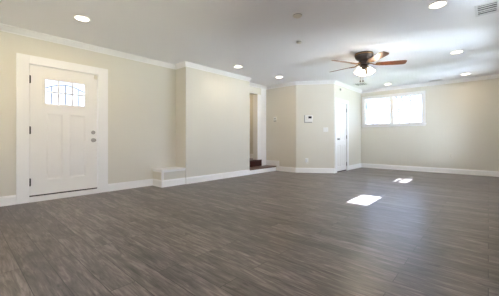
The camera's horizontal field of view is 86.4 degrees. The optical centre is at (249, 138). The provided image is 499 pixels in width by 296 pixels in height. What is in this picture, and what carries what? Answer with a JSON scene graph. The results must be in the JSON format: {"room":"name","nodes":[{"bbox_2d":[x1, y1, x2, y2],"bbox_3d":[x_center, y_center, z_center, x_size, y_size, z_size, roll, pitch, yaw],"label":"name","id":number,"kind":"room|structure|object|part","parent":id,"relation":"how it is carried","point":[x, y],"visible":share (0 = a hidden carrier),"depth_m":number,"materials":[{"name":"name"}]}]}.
{"room":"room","nodes":[
{"label":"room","id":0,"kind":"room"},
{"bbox_2d":[0,31,175,196],"bbox_3d":[-3.189,-0.313,3.834,0.120,2.440,4.880,0,0,42],"label":"wall","id":1,"kind":"structure","parent":0,"point":[141,96],"depth_m":4.76,"materials":[{"name":"paint"}]},
{"bbox_2d":[0,195,15,206],"bbox_3d":[-3.960,0.842,2.870,0.022,0.130,2.175,0,0,42],"label":"baseboard","id":2,"kind":"structure","parent":1,"relation":"attached to","point":[4,200],"depth_m":3.61,"materials":[{"name":"white paint"}]},
{"bbox_2d":[16,53,107,203],"bbox_3d":[-2.864,-0.143,4.152,0.179,2.100,1.194,0,0,42],"label":"door","id":3,"kind":"structure","parent":1,"relation":"in","point":[62,150],"depth_m":4.06,"materials":[{"name":"white paint"}]},
{"bbox_3d":[-2.854,-0.703,4.130,0.008,0.420,0.582,0,0,42],"label":"lite frame","id":4,"kind":"part","parent":3,"relation":"part of","materials":[{"name":"white paint"}]},
{"bbox_2d":[45,81,84,105],"bbox_3d":[-2.868,-0.703,4.143,0.012,0.380,0.542,0,0,42],"label":"grille","id":5,"kind":"object","parent":3,"relation":"attached to","point":[77,82],"depth_m":4.14,"materials":[{"name":"white paint"}]},
{"bbox_2d":[0,23,251,81],"bbox_3d":[-2.322,-1.492,4.386,0.432,0.082,6.620,0,0,42],"label":"crown molding","id":6,"kind":"structure","parent":1,"relation":"attached to","point":[3,27],"depth_m":4.54,"materials":[{"name":"white paint"}]},
{"bbox_2d":[108,179,152,191],"bbox_3d":[-2.158,0.842,4.875,0.022,0.130,0.816,0,0,42],"label":"baseboard","id":7,"kind":"structure","parent":1,"relation":"attached to","point":[147,182],"depth_m":4.84,"materials":[{"name":"white paint"}]},
{"bbox_2d":[176,67,249,177],"bbox_3d":[-0.818,-0.313,6.200,0.484,2.440,1.910,0,0,42],"label":"wall","id":8,"kind":"structure","parent":0,"point":[213,110],"depth_m":5.80,"materials":[{"name":"paint"}]},
{"bbox_2d":[186,169,249,183],"bbox_3d":[-0.629,0.842,6.031,0.022,0.130,1.910,0,0,42],"label":"baseboard","id":9,"kind":"structure","parent":8,"relation":"attached to","point":[203,178],"depth_m":5.91,"materials":[{"name":"white paint"}]},
{"bbox_2d":[0,167,498,295],"bbox_3d":[0.263,0.967,4.541,7.160,0.120,10.545,0,0,42],"label":"floor","id":10,"kind":"structure","parent":0,"point":[362,231],"depth_m":2.40,"materials":[{"name":"grey laminate"}]},
{"bbox_2d":[152,167,185,187],"bbox_3d":[-1.589,0.745,5.254,0.362,0.325,0.529,0,0,42],"label":"ledge","id":11,"kind":"object","parent":10,"relation":"on","point":[168,176],"visible":1,"depth_m":5.11,"materials":[{"name":"paint"}]},
{"bbox_3d":[-1.589,0.597,5.258,0.356,0.030,0.523,0,0,42],"label":"lid","id":12,"kind":"part","parent":11,"relation":"part of","materials":[{"name":"white paint"}]},
{"bbox_3d":[-1.589,0.695,5.264,0.348,0.164,0.515,0,0,42],"label":"corner trim","id":13,"kind":"part","parent":11,"relation":"part of","materials":[{"name":"white paint"}]},
{"bbox_3d":[-1.589,0.842,5.254,0.362,0.130,0.529,0,0,42],"label":"trim","id":14,"kind":"part","parent":11,"relation":"part of","materials":[{"name":"white paint"}]},
{"bbox_2d":[250,159,261,166],"bbox_3d":[-0.486,0.752,7.797,1.449,0.310,0.905,0,0,42],"label":"stair step","id":15,"kind":"structure","parent":10,"relation":"on","point":[253,163],"depth_m":7.45,"materials":[{"name":"red wood"}]},
{"bbox_2d":[250,165,275,174],"bbox_3d":[0.261,0.839,7.271,0.356,0.136,1.120,0,0,42],"label":"landing step","id":16,"kind":"structure","parent":10,"relation":"on","point":[266,168],"depth_m":7.15,"materials":[{"name":"white paint"}]},
{"bbox_2d":[0,0,498,89],"bbox_3d":[0.263,-1.593,4.541,7.160,0.120,10.545,0,0,42],"label":"ceiling","id":17,"kind":"structure","parent":0,"point":[259,36],"depth_m":3.87,"materials":[{"name":"paint"}]},
{"bbox_2d":[73,15,90,21],"bbox_3d":[-2.127,-1.528,3.378,0.194,0.010,0.194,0,0,42],"label":"recessed light","id":18,"kind":"object","parent":17,"relation":"in","point":[82,18],"visible":1,"depth_m":3.38,"materials":[{"name":"white plastic"}]},
{"bbox_2d":[292,12,302,18],"bbox_3d":[0.589,-1.513,3.263,0.124,0.040,0.124,0,0,42],"label":"smoke detector","id":19,"kind":"object","parent":17,"relation":"attached to","point":[296,15],"visible":1,"depth_m":3.23,"materials":[{"name":"white plastic"}]},
{"bbox_2d":[353,82,368,85],"bbox_3d":[3.102,-1.524,7.431,0.340,0.016,0.360,0,0,42],"label":"ceiling vent","id":20,"kind":"object","parent":17,"relation":"in","point":[362,83],"visible":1,"depth_m":7.45,"materials":[{"name":"white metal"}]},
{"bbox_2d":[331,51,406,81],"bbox_3d":[2.049,-1.275,4.810,1.311,0.514,1.318,0,0,42],"label":"ceiling fan","id":21,"kind":"object","parent":17,"relation":"hanging from","point":[364,58],"visible":1,"depth_m":4.68,"materials":[{"name":"brown metal"}]},
{"bbox_3d":[1.648,-1.333,4.608,0.490,0.007,0.140,0,13,-22],"label":"blade","id":22,"kind":"part","parent":21,"relation":"part of","materials":[{"name":"brown wood"}]},
{"bbox_3d":[1.931,-1.209,4.732,0.127,0.137,0.124,0,0,23],"label":"lamp shade","id":23,"kind":"part","parent":21,"relation":"part of","materials":[{"name":"white glass"}]},
{"bbox_3d":[2.154,-1.209,4.686,0.124,0.137,0.127,0,0,-7],"label":"lamp shade","id":24,"kind":"part","parent":21,"relation":"part of","materials":[{"name":"white glass"}]},
{"bbox_3d":[2.087,-1.333,4.334,0.140,0.007,0.490,13,-1,-4],"label":"blade","id":25,"kind":"part","parent":21,"relation":"part of","materials":[{"name":"brown wood"}]},
{"bbox_3d":[2.483,-1.333,4.667,0.490,0.007,0.140,0,-13,14],"label":"blade","id":26,"kind":"part","parent":21,"relation":"part of","materials":[{"name":"brown wood"}]},
{"bbox_2d":[428,0,447,8],"bbox_3d":[2.147,-1.528,3.032,0.194,0.010,0.194,0,0,42],"label":"recessed light","id":27,"kind":"object","parent":17,"relation":"in","point":[438,4],"visible":1,"depth_m":3.02,"materials":[{"name":"white"}]},
{"bbox_2d":[450,50,463,53],"bbox_3d":[3.650,-1.528,4.680,0.194,0.010,0.194,0,0,42],"label":"recessed light","id":28,"kind":"object","parent":17,"relation":"in","point":[456,51],"visible":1,"depth_m":4.66,"materials":[{"name":"white"}]},
{"bbox_2d":[474,0,498,16],"bbox_3d":[2.800,-1.524,3.130,0.220,0.016,0.360,0,0,42],"label":"ceiling vent","id":29,"kind":"object","parent":17,"relation":"in","point":[491,7],"visible":1,"depth_m":3.12,"materials":[{"name":"white metal"}]},
{"bbox_2d":[250,86,260,94],"bbox_3d":[-0.023,-1.399,7.383,0.155,0.269,0.910,0,0,42],"label":"wall","id":30,"kind":"structure","parent":0,"point":[253,90],"depth_m":7.48,"materials":[{"name":"paint"}]},
{"bbox_2d":[253,89,265,165],"bbox_3d":[0.302,-0.313,7.736,0.167,2.440,0.410,0,0,42],"label":"door frame","id":31,"kind":"structure","parent":30,"relation":"attached to","point":[258,100],"depth_m":7.63,"materials":[{"name":"white paint"}]},
{"bbox_2d":[250,85,295,170],"bbox_3d":[0.339,-0.313,8.059,2.570,2.440,0.120,0,0,42],"label":"wall","id":32,"kind":"structure","parent":0,"point":[280,102],"depth_m":7.50,"materials":[{"name":"paint"}]},
{"bbox_2d":[266,160,278,170],"bbox_3d":[0.664,0.764,7.675,0.473,0.285,0.016,0,0,42],"label":"baseboard","id":33,"kind":"structure","parent":32,"relation":"attached to","point":[268,162],"depth_m":7.64,"materials":[{"name":"white paint"}]},
{"bbox_2d":[296,84,333,167],"bbox_3d":[1.752,-0.313,7.143,0.987,2.440,0.116,0,0,8],"label":"wall","id":34,"kind":"structure","parent":0,"point":[317,100],"depth_m":7.08,"materials":[{"name":"paint"}]},
{"bbox_2d":[279,166,334,172],"bbox_3d":[1.517,0.842,7.167,1.518,0.130,0.239,0,0,19],"label":"baseboard","id":35,"kind":"structure","parent":34,"relation":"attached to","point":[285,169],"depth_m":7.10,"materials":[{"name":"white paint"}]},
{"bbox_2d":[304,115,312,122],"bbox_3d":[1.571,-0.530,7.090,0.220,0.205,0.039,0,0,8],"label":"alarm keypad","id":36,"kind":"object","parent":34,"relation":"attached to","point":[307,118],"visible":1,"depth_m":7.08,"materials":[{"name":"grey plastic"}]},
{"bbox_2d":[334,84,360,169],"bbox_3d":[2.894,-0.313,7.843,0.120,2.440,2.115,0,0,42],"label":"wall","id":37,"kind":"structure","parent":0,"point":[354,98],"depth_m":7.97,"materials":[{"name":"paint"}]},
{"bbox_2d":[335,98,348,172],"bbox_3d":[2.569,-0.093,7.379,0.106,2.000,0.910,0,0,42],"label":"door","id":38,"kind":"structure","parent":37,"relation":"in","point":[340,109],"depth_m":7.39,"materials":[{"name":"white paint"}]},
{"bbox_2d":[361,78,498,170],"bbox_3d":[4.963,-0.313,7.324,3.890,2.440,0.120,0,0,42],"label":"wall","id":39,"kind":"structure","parent":0,"point":[462,118],"depth_m":7.01,"materials":[{"name":"paint"}]},
{"bbox_2d":[250,74,498,92],"bbox_3d":[3.148,-1.492,7.509,6.616,0.082,2.081,0,0,8],"label":"crown molding","id":40,"kind":"structure","parent":39,"relation":"attached to","point":[336,82],"depth_m":7.24,"materials":[{"name":"white paint"}]},
{"bbox_2d":[361,91,425,126],"bbox_3d":[4.253,-0.850,7.926,1.730,0.967,0.175,0,0,42],"label":"window","id":41,"kind":"structure","parent":39,"relation":"in","point":[391,96],"depth_m":7.90,"materials":[{"name":"white paint"}]},
{"bbox_3d":[3.959,-0.856,8.220,0.750,0.815,0.040,0,0,42],"label":"sash","id":42,"kind":"part","parent":41,"relation":"part of","materials":[{"name":"white paint"}]},
{"bbox_3d":[4.220,-0.399,7.888,1.730,0.066,0.075,0,0,42],"label":"sill","id":43,"kind":"part","parent":41,"relation":"part of","materials":[{"name":"white paint"}]},
{"bbox_3d":[4.562,-0.856,7.678,0.750,0.815,0.040,0,0,42],"label":"sash","id":44,"kind":"part","parent":41,"relation":"part of","materials":[{"name":"white paint"}]},
{"bbox_2d":[349,163,498,176],"bbox_3d":[4.575,0.842,6.893,3.650,0.130,1.040,0,0,42],"label":"baseboard","id":45,"kind":"structure","parent":39,"relation":"attached to","point":[365,165],"depth_m":7.26,"materials":[{"name":"white paint"}]},
{"label":"outside","id":46,"kind":"structure","parent":0,"visible":0},
{"bbox_3d":[15.776,0.157,19.048,26.000,0.300,30.575,0,0,42],"label":"bank","id":47,"kind":"object","parent":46,"visible":0},
{"bbox_2d":[366,99,371,123],"bbox_3d":[9.267,-3.265,21.353,2.908,6.547,2.454,0,0,-38],"label":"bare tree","id":48,"kind":"object","parent":47,"relation":"on","point":[371,99],"visible":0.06,"depth_m":21.19,"materials":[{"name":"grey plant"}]},
{"bbox_2d":[387,96,406,119],"bbox_3d":[16.360,-5.729,31.701,4.581,11.485,5.927,0,0,-42],"label":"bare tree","id":49,"kind":"object","parent":47,"relation":"on","point":[403,96],"visible":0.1,"depth_m":30.54,"materials":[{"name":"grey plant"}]},
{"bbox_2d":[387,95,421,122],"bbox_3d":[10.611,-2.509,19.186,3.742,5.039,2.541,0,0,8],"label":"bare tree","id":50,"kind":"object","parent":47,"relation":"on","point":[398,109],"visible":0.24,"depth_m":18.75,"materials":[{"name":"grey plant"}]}
]}

